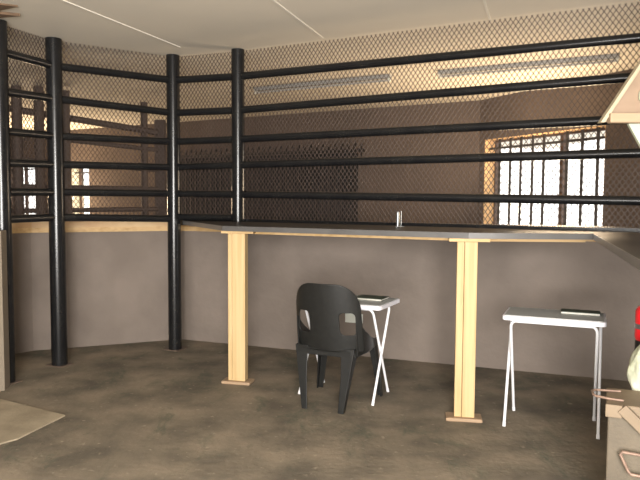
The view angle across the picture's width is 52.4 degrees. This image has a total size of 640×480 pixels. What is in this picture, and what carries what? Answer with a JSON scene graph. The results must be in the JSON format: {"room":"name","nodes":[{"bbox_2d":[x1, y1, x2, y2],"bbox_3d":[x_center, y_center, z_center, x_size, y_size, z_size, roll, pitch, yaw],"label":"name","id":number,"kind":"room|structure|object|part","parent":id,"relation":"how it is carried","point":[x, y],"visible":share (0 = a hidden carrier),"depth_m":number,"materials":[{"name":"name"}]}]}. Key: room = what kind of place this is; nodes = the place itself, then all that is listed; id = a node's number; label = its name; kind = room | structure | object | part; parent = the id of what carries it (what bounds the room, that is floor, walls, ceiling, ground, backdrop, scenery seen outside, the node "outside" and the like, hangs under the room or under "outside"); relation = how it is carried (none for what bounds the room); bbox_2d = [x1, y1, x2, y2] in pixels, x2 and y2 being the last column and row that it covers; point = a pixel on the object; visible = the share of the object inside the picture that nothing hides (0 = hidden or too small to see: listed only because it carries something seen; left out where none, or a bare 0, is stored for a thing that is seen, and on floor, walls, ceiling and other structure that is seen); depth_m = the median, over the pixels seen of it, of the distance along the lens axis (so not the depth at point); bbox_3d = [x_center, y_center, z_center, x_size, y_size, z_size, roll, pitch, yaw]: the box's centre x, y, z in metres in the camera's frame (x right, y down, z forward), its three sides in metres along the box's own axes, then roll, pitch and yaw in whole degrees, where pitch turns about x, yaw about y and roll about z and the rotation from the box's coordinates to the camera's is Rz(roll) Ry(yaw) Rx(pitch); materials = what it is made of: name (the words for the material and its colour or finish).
{"room":"prison interior","nodes":[
{"label":"prison interior","id":0,"kind":"room"},
{"bbox_2d":[0,230,9,390],"bbox_3d":[-2.796,0.546,4.587,1.117,1.200,0.180,-2,4,-35],"label":"wall","id":1,"kind":"structure","parent":0,"point":[4,322],"depth_m":4.88,"materials":[{"name":"beige paint"}]},
{"bbox_2d":[10,100,479,223],"bbox_3d":[-3.365,-0.730,12.169,12.914,2.785,0.240,2,4,30],"label":"wall","id":2,"kind":"structure","parent":0,"point":[460,103],"depth_m":9.54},
{"bbox_2d":[11,167,34,214],"bbox_3d":[-6.248,-1.018,13.882,1.211,1.210,0.155,2,4,30],"label":"window","id":3,"kind":"structure","parent":2,"relation":"in","point":[27,202],"depth_m":13.96,"materials":[{"name":"metal"}]},
{"bbox_2d":[72,169,89,213],"bbox_3d":[-4.659,-0.933,12.918,0.497,1.040,0.236,2,4,30],"label":"trim","id":4,"kind":"structure","parent":2,"relation":"attached to","point":[75,170],"depth_m":12.99,"materials":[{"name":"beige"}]},
{"bbox_2d":[75,169,88,213],"bbox_3d":[-4.649,-0.934,12.936,0.497,1.040,0.173,2,4,30],"label":"window","id":5,"kind":"structure","parent":2,"relation":"in","point":[80,170],"depth_m":13.06,"materials":[{"name":"metal"}]},
{"bbox_2d":[180,142,364,224],"bbox_3d":[-0.983,-0.371,10.561,3.814,2.300,0.125,2,4,30],"label":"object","id":6,"kind":"object","parent":2,"relation":"attached to","point":[351,150],"visible":0.22,"depth_m":10.30,"materials":[{"name":"black painted steel"},{"name":"dark metal mesh"}]},
{"bbox_3d":[-0.999,-1.387,10.460,3.814,0.050,0.035,2,4,30],"label":"rail","id":7,"kind":"part","parent":6,"relation":"part of","materials":[{"name":"metal"}]},
{"bbox_2d":[0,339,631,479],"bbox_3d":[-2.506,1.023,7.280,17.000,0.112,19.600,0,4,0],"label":"floor","id":8,"kind":"structure","parent":0,"point":[140,410],"depth_m":4.23,"materials":[{"name":"concrete"}]},
{"bbox_2d":[9,86,166,221],"bbox_3d":[-2.891,-0.473,8.213,1.953,2.775,0.318,-1,4,-26],"label":"barrier","id":9,"kind":"object","parent":8,"relation":"on","point":[35,90],"visible":0.39,"depth_m":8.18,"materials":[{"name":"brown wood"}]},
{"bbox_3d":[-3.656,-0.457,7.888,0.120,2.775,0.120,0,4,0],"label":"post","id":10,"kind":"part","parent":9,"relation":"part of","materials":[{"name":"brown wood"}]},
{"bbox_3d":[-3.388,-0.455,7.888,0.116,2.775,0.116,0,4,0],"label":"post","id":11,"kind":"part","parent":9,"relation":"part of","materials":[{"name":"brown wood"}]},
{"bbox_3d":[-3.111,-0.445,7.989,0.110,2.744,0.110,0,4,0],"label":"post","id":12,"kind":"part","parent":9,"relation":"part of","materials":[{"name":"brown wood"}]},
{"bbox_3d":[-2.977,-1.506,8.198,1.832,0.296,0.084,-1,4,-24],"label":"rail","id":13,"kind":"part","parent":9,"relation":"part of","materials":[{"name":"brown wood"}]},
{"bbox_3d":[-2.980,-0.959,8.232,1.825,0.161,0.060,-1,4,-24],"label":"rail","id":14,"kind":"part","parent":9,"relation":"part of","materials":[{"name":"black metal"}]},
{"bbox_3d":[-2.982,-0.666,8.251,1.823,0.075,0.060,-1,4,-24],"label":"rail","id":15,"kind":"part","parent":9,"relation":"part of","materials":[{"name":"brown wood"}]},
{"bbox_3d":[-2.984,-0.382,8.268,1.823,0.083,0.060,-1,4,-24],"label":"rail","id":16,"kind":"part","parent":9,"relation":"part of","materials":[{"name":"black metal"}]},
{"bbox_3d":[-2.979,-1.240,8.214,1.827,0.198,0.060,-1,4,-24],"label":"rail","id":17,"kind":"part","parent":9,"relation":"part of","materials":[{"name":"brown wood"}]},
{"bbox_3d":[-2.313,-0.455,8.589,0.090,2.699,0.090,0,4,0],"label":"post","id":18,"kind":"part","parent":9,"relation":"part of","materials":[{"name":"brown wood"}]},
{"bbox_3d":[-2.126,-0.351,8.696,0.130,2.480,0.100,0,4,0],"label":"square post","id":19,"kind":"part","parent":9,"relation":"part of","materials":[{"name":"brown wood"}]},
{"bbox_2d":[221,231,255,385],"bbox_3d":[-0.631,0.526,5.086,0.260,1.202,0.130,1,4,13],"label":"timber post","id":20,"kind":"object","parent":8,"relation":"on","point":[237,240],"visible":0.94,"depth_m":5.05,"materials":[{"name":"brown wood"}]},
{"bbox_3d":[-0.647,1.113,5.125,0.235,0.025,0.130,1,4,13],"label":"board","id":21,"kind":"part","parent":20,"relation":"part of","materials":[{"name":"brown wood"}]},
{"bbox_2d":[0,2,639,384],"bbox_3d":[0.159,-0.270,5.244,5.275,2.781,1.499,1,4,9],"label":"fence","id":22,"kind":"object","parent":8,"relation":"on","point":[53,64],"visible":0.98,"depth_m":5.38,"materials":[{"name":"metal"}]},
{"bbox_3d":[-2.448,-0.271,5.009,0.128,2.781,0.128,0,4,0],"label":"post","id":23,"kind":"part","parent":22,"relation":"part of","materials":[{"name":"black metal"}]},
{"bbox_3d":[-2.457,1.113,5.096,0.175,0.008,0.150,2,4,23],"label":"plate","id":24,"kind":"part","parent":22,"relation":"part of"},
{"bbox_3d":[-2.377,-0.909,5.253,0.004,1.528,0.584,2,4,20],"label":"panel","id":25,"kind":"part","parent":22,"relation":"part of","materials":[{"name":"metal"}]},
{"bbox_3d":[-2.342,-1.451,5.207,0.065,0.067,0.580,2,4,20],"label":"rail","id":26,"kind":"part","parent":22,"relation":"part of","materials":[{"name":"black metal"}]},
{"bbox_3d":[-2.344,-1.165,5.225,0.065,0.091,0.583,2,4,20],"label":"rail","id":27,"kind":"part","parent":22,"relation":"part of","materials":[{"name":"black metal"}]},
{"bbox_3d":[-2.346,-0.859,5.245,0.065,0.080,0.582,2,4,20],"label":"rail","id":28,"kind":"part","parent":22,"relation":"part of","materials":[{"name":"black metal"}]},
{"bbox_3d":[-2.347,-0.618,5.260,0.065,0.081,0.582,2,4,20],"label":"rail","id":29,"kind":"part","parent":22,"relation":"part of","materials":[{"name":"black metal"}]},
{"bbox_3d":[-2.349,-0.389,5.274,0.065,0.070,0.580,2,4,20],"label":"rail","id":30,"kind":"part","parent":22,"relation":"part of","materials":[{"name":"black metal"}]},
{"bbox_3d":[-2.350,-0.177,5.288,0.065,0.068,0.580,2,4,20],"label":"rail","id":31,"kind":"part","parent":22,"relation":"part of","materials":[{"name":"black metal"}]},
{"bbox_3d":[-2.250,-0.304,5.553,0.132,2.781,0.132,0,4,0],"label":"post","id":32,"kind":"part","parent":22,"relation":"part of","materials":[{"name":"black metal"}]},
{"bbox_3d":[-2.259,1.080,5.640,0.175,0.008,0.150,2,4,23],"label":"plate","id":33,"kind":"part","parent":22,"relation":"part of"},
{"bbox_3d":[-1.833,-0.943,5.846,1.063,1.528,0.004,-2,4,-35],"label":"panel","id":34,"kind":"part","parent":22,"relation":"part of","materials":[{"name":"metal"}]},
{"bbox_3d":[-1.810,-1.482,5.784,1.060,0.068,0.065,-2,4,-35],"label":"rail","id":35,"kind":"part","parent":22,"relation":"part of","materials":[{"name":"black metal"}]},
{"bbox_3d":[-1.814,-0.904,5.820,1.060,0.074,0.065,-2,4,-35],"label":"rail","id":36,"kind":"part","parent":22,"relation":"part of","materials":[{"name":"black metal"}]},
{"bbox_3d":[-1.812,-1.194,5.802,1.061,0.100,0.065,-2,4,-35],"label":"rail","id":37,"kind":"part","parent":22,"relation":"part of","materials":[{"name":"black metal"}]},
{"bbox_3d":[-1.817,-0.424,5.851,1.059,0.067,0.065,-2,4,-35],"label":"rail","id":38,"kind":"part","parent":22,"relation":"part of","materials":[{"name":"black metal"}]},
{"bbox_3d":[-1.815,-0.665,5.835,1.060,0.076,0.065,-2,4,-35],"label":"rail","id":39,"kind":"part","parent":22,"relation":"part of","materials":[{"name":"black metal"}]},
{"bbox_3d":[-1.818,-0.198,5.865,1.061,0.092,0.065,-2,4,-35],"label":"rail","id":40,"kind":"part","parent":22,"relation":"part of","materials":[{"name":"black metal"}]},
{"bbox_3d":[-1.384,-0.337,6.162,0.124,2.781,0.124,0,4,0],"label":"post","id":41,"kind":"part","parent":22,"relation":"part of","materials":[{"name":"black metal"}]},
{"bbox_3d":[-1.392,1.046,6.249,0.175,0.008,0.150,2,4,23],"label":"plate","id":42,"kind":"part","parent":22,"relation":"part of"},
{"bbox_3d":[-1.060,-0.918,6.000,0.688,0.070,0.065,2,4,21],"label":"rail","id":43,"kind":"part","parent":22,"relation":"part of","materials":[{"name":"black metal"}]},
{"bbox_3d":[-1.059,-1.181,5.983,0.688,0.070,0.065,2,4,21],"label":"rail","id":44,"kind":"part","parent":22,"relation":"part of","materials":[{"name":"black metal"}]},
{"bbox_3d":[-1.057,-1.483,5.964,0.688,0.073,0.065,2,4,21],"label":"rail","id":45,"kind":"part","parent":22,"relation":"part of","materials":[{"name":"black metal"}]},
{"bbox_3d":[-1.065,-0.210,6.044,0.687,0.067,0.065,2,4,21],"label":"rail","id":46,"kind":"part","parent":22,"relation":"part of","materials":[{"name":"black metal"}]},
{"bbox_3d":[-1.063,-0.427,6.030,0.688,0.070,0.065,2,4,21],"label":"rail","id":47,"kind":"part","parent":22,"relation":"part of","materials":[{"name":"black metal"}]},
{"bbox_3d":[-1.062,-0.683,6.014,0.688,0.077,0.065,2,4,21],"label":"rail","id":48,"kind":"part","parent":22,"relation":"part of","materials":[{"name":"black metal"}]},
{"bbox_3d":[-1.048,-0.949,6.029,0.691,1.531,0.004,2,4,21],"label":"panel","id":49,"kind":"part","parent":22,"relation":"part of","materials":[{"name":"metal"}]},
{"bbox_3d":[-0.740,-0.937,5.873,0.118,1.541,0.118,0,4,0],"label":"post","id":50,"kind":"part","parent":22,"relation":"part of","materials":[{"name":"black metal"}]},
{"bbox_2d":[183,220,639,270],"bbox_3d":[0.215,-0.026,4.280,4.531,0.064,3.592,2,4,21],"label":"countertop","id":51,"kind":"structure","parent":22,"relation":"attached to","point":[626,245],"depth_m":4.44,"materials":[{"name":"laminate"}]},
{"bbox_2d":[395,211,403,226],"bbox_3d":[0.615,-0.163,5.032,0.070,0.120,0.060,0,4,0],"label":"bolt","id":52,"kind":"object","parent":51,"relation":"on","point":[397,212],"visible":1,"depth_m":5.01,"materials":[{"name":"metal"}]},
{"bbox_3d":[0.947,-0.852,4.973,3.828,0.083,0.065,2,4,28],"label":"rail","id":53,"kind":"part","parent":22,"relation":"part of","materials":[{"name":"black metal"}]},
{"bbox_3d":[0.949,-1.121,4.957,3.829,0.103,0.065,2,4,28],"label":"rail","id":54,"kind":"part","parent":22,"relation":"part of","materials":[{"name":"black metal"}]},
{"bbox_3d":[0.950,-1.394,4.939,3.828,0.081,0.065,2,4,28],"label":"rail","id":55,"kind":"part","parent":22,"relation":"part of","materials":[{"name":"black metal"}]},
{"bbox_3d":[0.944,-0.326,5.007,3.829,0.109,0.065,2,4,28],"label":"rail","id":56,"kind":"part","parent":22,"relation":"part of","materials":[{"name":"black metal"}]},
{"bbox_3d":[0.946,-0.623,4.988,3.828,0.085,0.065,2,4,28],"label":"rail","id":57,"kind":"part","parent":22,"relation":"part of","materials":[{"name":"black metal"}]},
{"bbox_3d":[0.963,-0.872,5.002,3.832,1.531,0.004,2,4,28],"label":"panel","id":58,"kind":"part","parent":22,"relation":"part of","materials":[{"name":"metal"}]},
{"bbox_2d":[296,283,382,413],"bbox_3d":[0.113,0.718,4.629,0.530,0.886,0.598,2,4,24],"label":"plastic chair","id":59,"kind":"object","parent":8,"relation":"on","point":[324,303],"visible":1,"depth_m":4.39,"materials":[{"name":"black plastic"}]},
{"bbox_3d":[-0.133,0.945,4.550,0.071,0.440,0.161,-1,4,-21],"label":"leg","id":60,"kind":"part","parent":59,"relation":"part of","materials":[{"name":"black plastic"}]},
{"bbox_3d":[0.023,0.926,4.944,0.121,0.430,0.109,2,4,24],"label":"leg","id":61,"kind":"part","parent":59,"relation":"part of","materials":[{"name":"black plastic"}]},
{"bbox_3d":[0.124,0.747,4.662,0.451,0.053,0.492,2,4,24],"label":"seat","id":62,"kind":"part","parent":59,"relation":"part of","materials":[{"name":"black plastic"}]},
{"bbox_3d":[0.041,0.523,4.421,0.500,0.471,0.175,2,4,24],"label":"backrest","id":63,"kind":"part","parent":59,"relation":"part of","materials":[{"name":"black plastic"}]},
{"bbox_3d":[0.201,0.956,4.401,0.161,0.440,0.071,-1,4,-21],"label":"leg","id":64,"kind":"part","parent":59,"relation":"part of","materials":[{"name":"black plastic"}]},
{"bbox_3d":[0.391,0.938,4.780,0.121,0.430,0.109,2,4,24],"label":"leg","id":65,"kind":"part","parent":59,"relation":"part of","materials":[{"name":"black plastic"}]},
{"bbox_2d":[298,295,399,405],"bbox_3d":[0.213,0.793,4.834,0.656,0.719,0.430,2,4,26],"label":"folding table","id":66,"kind":"object","parent":8,"relation":"on","point":[366,305],"visible":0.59,"depth_m":4.68,"materials":[{"name":"white plastic"}]},
{"bbox_2d":[357,295,388,301],"bbox_3d":[0.382,0.428,4.801,0.211,0.016,0.160,2,4,26],"label":"book","id":67,"kind":"object","parent":66,"relation":"on","point":[361,297],"visible":0.8,"depth_m":4.77,"materials":[{"name":"paper"}]},
{"bbox_3d":[0.430,0.811,4.746,0.042,0.677,0.342,2,4,26],"label":"leg","id":68,"kind":"part","parent":66,"relation":"part of","materials":[{"name":"white metal"}]},
{"bbox_2d":[445,238,489,422],"bbox_3d":[0.966,0.588,4.265,0.260,1.202,0.130,1,4,9],"label":"timber post","id":69,"kind":"object","parent":8,"relation":"on","point":[467,249],"visible":0.98,"depth_m":4.23,"materials":[{"name":"brown wood"}]},
{"bbox_3d":[0.951,1.175,4.304,0.235,0.025,0.130,1,4,9],"label":"board","id":70,"kind":"part","parent":69,"relation":"part of","materials":[{"name":"beige wood"}]},
{"bbox_2d":[502,307,606,438],"bbox_3d":[1.507,0.837,4.205,0.610,0.726,0.378,2,4,23],"label":"folding table","id":71,"kind":"object","parent":8,"relation":"on","point":[514,314],"visible":1,"depth_m":4.11,"materials":[{"name":"white plastic"}]},
{"bbox_3d":[1.255,0.842,4.293,0.042,0.684,0.333,2,4,23],"label":"leg","id":72,"kind":"part","parent":71,"relation":"part of","materials":[{"name":"white metal"}]},
{"bbox_2d":[561,308,599,315],"bbox_3d":[1.682,0.467,4.197,0.236,0.016,0.120,2,4,23],"label":"book","id":73,"kind":"object","parent":71,"relation":"on","point":[563,311],"visible":1,"depth_m":4.17,"materials":[{"name":"paper"}]},
{"bbox_2d":[591,388,639,479],"bbox_3d":[1.510,0.975,2.933,0.544,0.602,0.648,2,4,24],"label":"box","id":74,"kind":"object","parent":8,"relation":"on","point":[622,407],"visible":0.94,"depth_m":2.75,"materials":[{"name":"cardboard"}]},
{"bbox_3d":[1.270,0.682,2.878,0.133,0.010,0.156,2,4,24],"label":"rod handle","id":75,"kind":"part","parent":74,"relation":"part of","materials":[{"name":"pink metal"}]},
{"bbox_3d":[1.555,0.714,2.934,0.479,0.055,0.581,2,4,24],"label":"lid","id":76,"kind":"part","parent":74,"relation":"part of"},
{"bbox_3d":[1.387,0.940,2.658,0.304,0.117,0.013,2,4,24],"label":"handle","id":77,"kind":"part","parent":74,"relation":"part of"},
{"bbox_2d":[627,345,639,390],"bbox_3d":[1.528,0.549,2.966,0.234,0.265,0.192,-1,4,-17],"label":"cloth sack","id":78,"kind":"object","parent":74,"relation":"on","point":[633,371],"visible":1,"depth_m":2.95,"materials":[{"name":"beige fabric"}]},
{"bbox_2d":[634,306,639,349],"bbox_3d":[1.585,0.492,3.137,0.127,0.360,0.127,0,4,0],"label":"canister","id":79,"kind":"object","parent":74,"relation":"on","point":[637,311],"visible":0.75,"depth_m":3.13,"materials":[{"name":"red"}]},
{"bbox_2d":[0,0,639,148],"bbox_3d":[-2.489,-1.851,7.098,17.000,0.100,19.600,0,4,0],"label":"ceiling","id":80,"kind":"structure","parent":0,"point":[202,27],"depth_m":5.33,"materials":[{"name":"beige paint"}]},
{"bbox_2d":[0,3,19,17],"bbox_3d":[-2.448,-1.627,4.522,0.685,0.022,0.530,0,4,0],"label":"board","id":81,"kind":"object","parent":80,"relation":"attached to","point":[3,6],"visible":1,"depth_m":4.67,"materials":[{"name":"brown wood"}]},
{"bbox_2d":[60,0,180,47],"bbox_3d":[-1.529,-1.658,4.973,0.016,0.007,1.665,2,4,20],"label":"trim","id":82,"kind":"structure","parent":80,"relation":"attached to","point":[60,0],"depth_m":4.94,"materials":[{"name":"paint"}]},
{"bbox_2d":[271,0,323,38],"bbox_3d":[-0.211,-1.632,4.689,0.016,0.007,1.500,2,4,18],"label":"trim","id":83,"kind":"structure","parent":80,"relation":"attached to","point":[274,1],"depth_m":4.80,"materials":[{"name":"paint"}]},
{"bbox_2d":[253,74,391,93],"bbox_3d":[-0.014,-1.767,7.403,1.792,0.075,0.056,2,4,30],"label":"ceiling light","id":84,"kind":"object","parent":80,"relation":"attached to","point":[385,75],"visible":0.6,"depth_m":7.34,"materials":[{"name":"white plastic"}]},
{"bbox_2d":[483,0,490,20],"bbox_3d":[1.112,-1.605,4.392,0.016,0.007,0.929,2,4,19],"label":"trim","id":85,"kind":"structure","parent":80,"relation":"attached to","point":[484,1],"depth_m":4.55,"materials":[{"name":"paint"}]},
{"bbox_2d":[438,54,619,77],"bbox_3d":[1.980,-1.688,6.340,1.714,0.075,0.056,2,4,29],"label":"ceiling light","id":86,"kind":"object","parent":80,"relation":"attached to","point":[611,58],"visible":0.77,"depth_m":6.28,"materials":[{"name":"white plastic"}]},
{"bbox_2d":[598,60,639,146],"bbox_3d":[1.726,-0.851,2.918,0.899,1.302,0.065,1,4,3],"label":"bracket","id":87,"kind":"object","parent":80,"relation":"hanging from","point":[624,108],"visible":1,"depth_m":2.96,"materials":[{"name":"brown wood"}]},
{"bbox_3d":[1.734,-1.019,2.927,0.888,0.967,0.018,1,4,3],"label":"plywood panel","id":88,"kind":"part","parent":87,"relation":"part of","materials":[{"name":"beige wood"}]},
{"bbox_2d":[12,231,639,380],"bbox_3d":[-0.372,0.515,5.937,6.777,1.120,1.885,0,4,0],"label":"wall","id":89,"kind":"structure","parent":0,"point":[117,282],"depth_m":6.00,"materials":[{"name":"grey paint"}]},
{"bbox_2d":[12,221,166,227],"bbox_3d":[-2.619,-0.132,5.935,2.765,0.055,0.409,-2,5,-38],"label":"trim","id":90,"kind":"structure","parent":89,"relation":"attached to","point":[69,223],"depth_m":6.27,"materials":[{"name":"brown wood"}]},
{"bbox_2d":[12,225,595,241],"bbox_3d":[-0.368,-0.066,5.891,6.777,0.045,1.904,0,4,0],"label":"trim","id":91,"kind":"structure","parent":89,"relation":"attached to","point":[183,227],"depth_m":6.33,"materials":[{"name":"brown wood"}]},
{"bbox_2d":[345,313,362,322],"bbox_3d":[0.314,0.725,6.018,0.170,0.085,0.017,2,4,20],"label":"wall socket","id":92,"kind":"object","parent":89,"relation":"attached to","point":[349,317],"visible":0.72,"depth_m":6.02,"materials":[{"name":"white plastic"}]},
{"bbox_2d":[478,68,639,226],"bbox_3d":[3.379,-0.330,6.465,0.240,2.785,5.298,-1,4,-25],"label":"wall","id":93,"kind":"structure","parent":0,"point":[613,86],"depth_m":7.13,"materials":[{"name":"brown paint"}]},
{"bbox_2d":[483,125,605,223],"bbox_3d":[2.716,-0.630,7.861,0.236,1.300,1.957,-1,4,-25],"label":"trim","id":94,"kind":"structure","parent":93,"relation":"attached to","point":[594,127],"depth_m":8.70,"materials":[{"name":"beige wood"}]},
{"bbox_2d":[489,127,604,225],"bbox_3d":[2.734,-0.630,7.870,0.173,1.300,1.958,-1,4,-25],"label":"window","id":95,"kind":"structure","parent":93,"relation":"in","point":[563,182],"depth_m":7.75,"materials":[{"name":"metal"}]}
]}

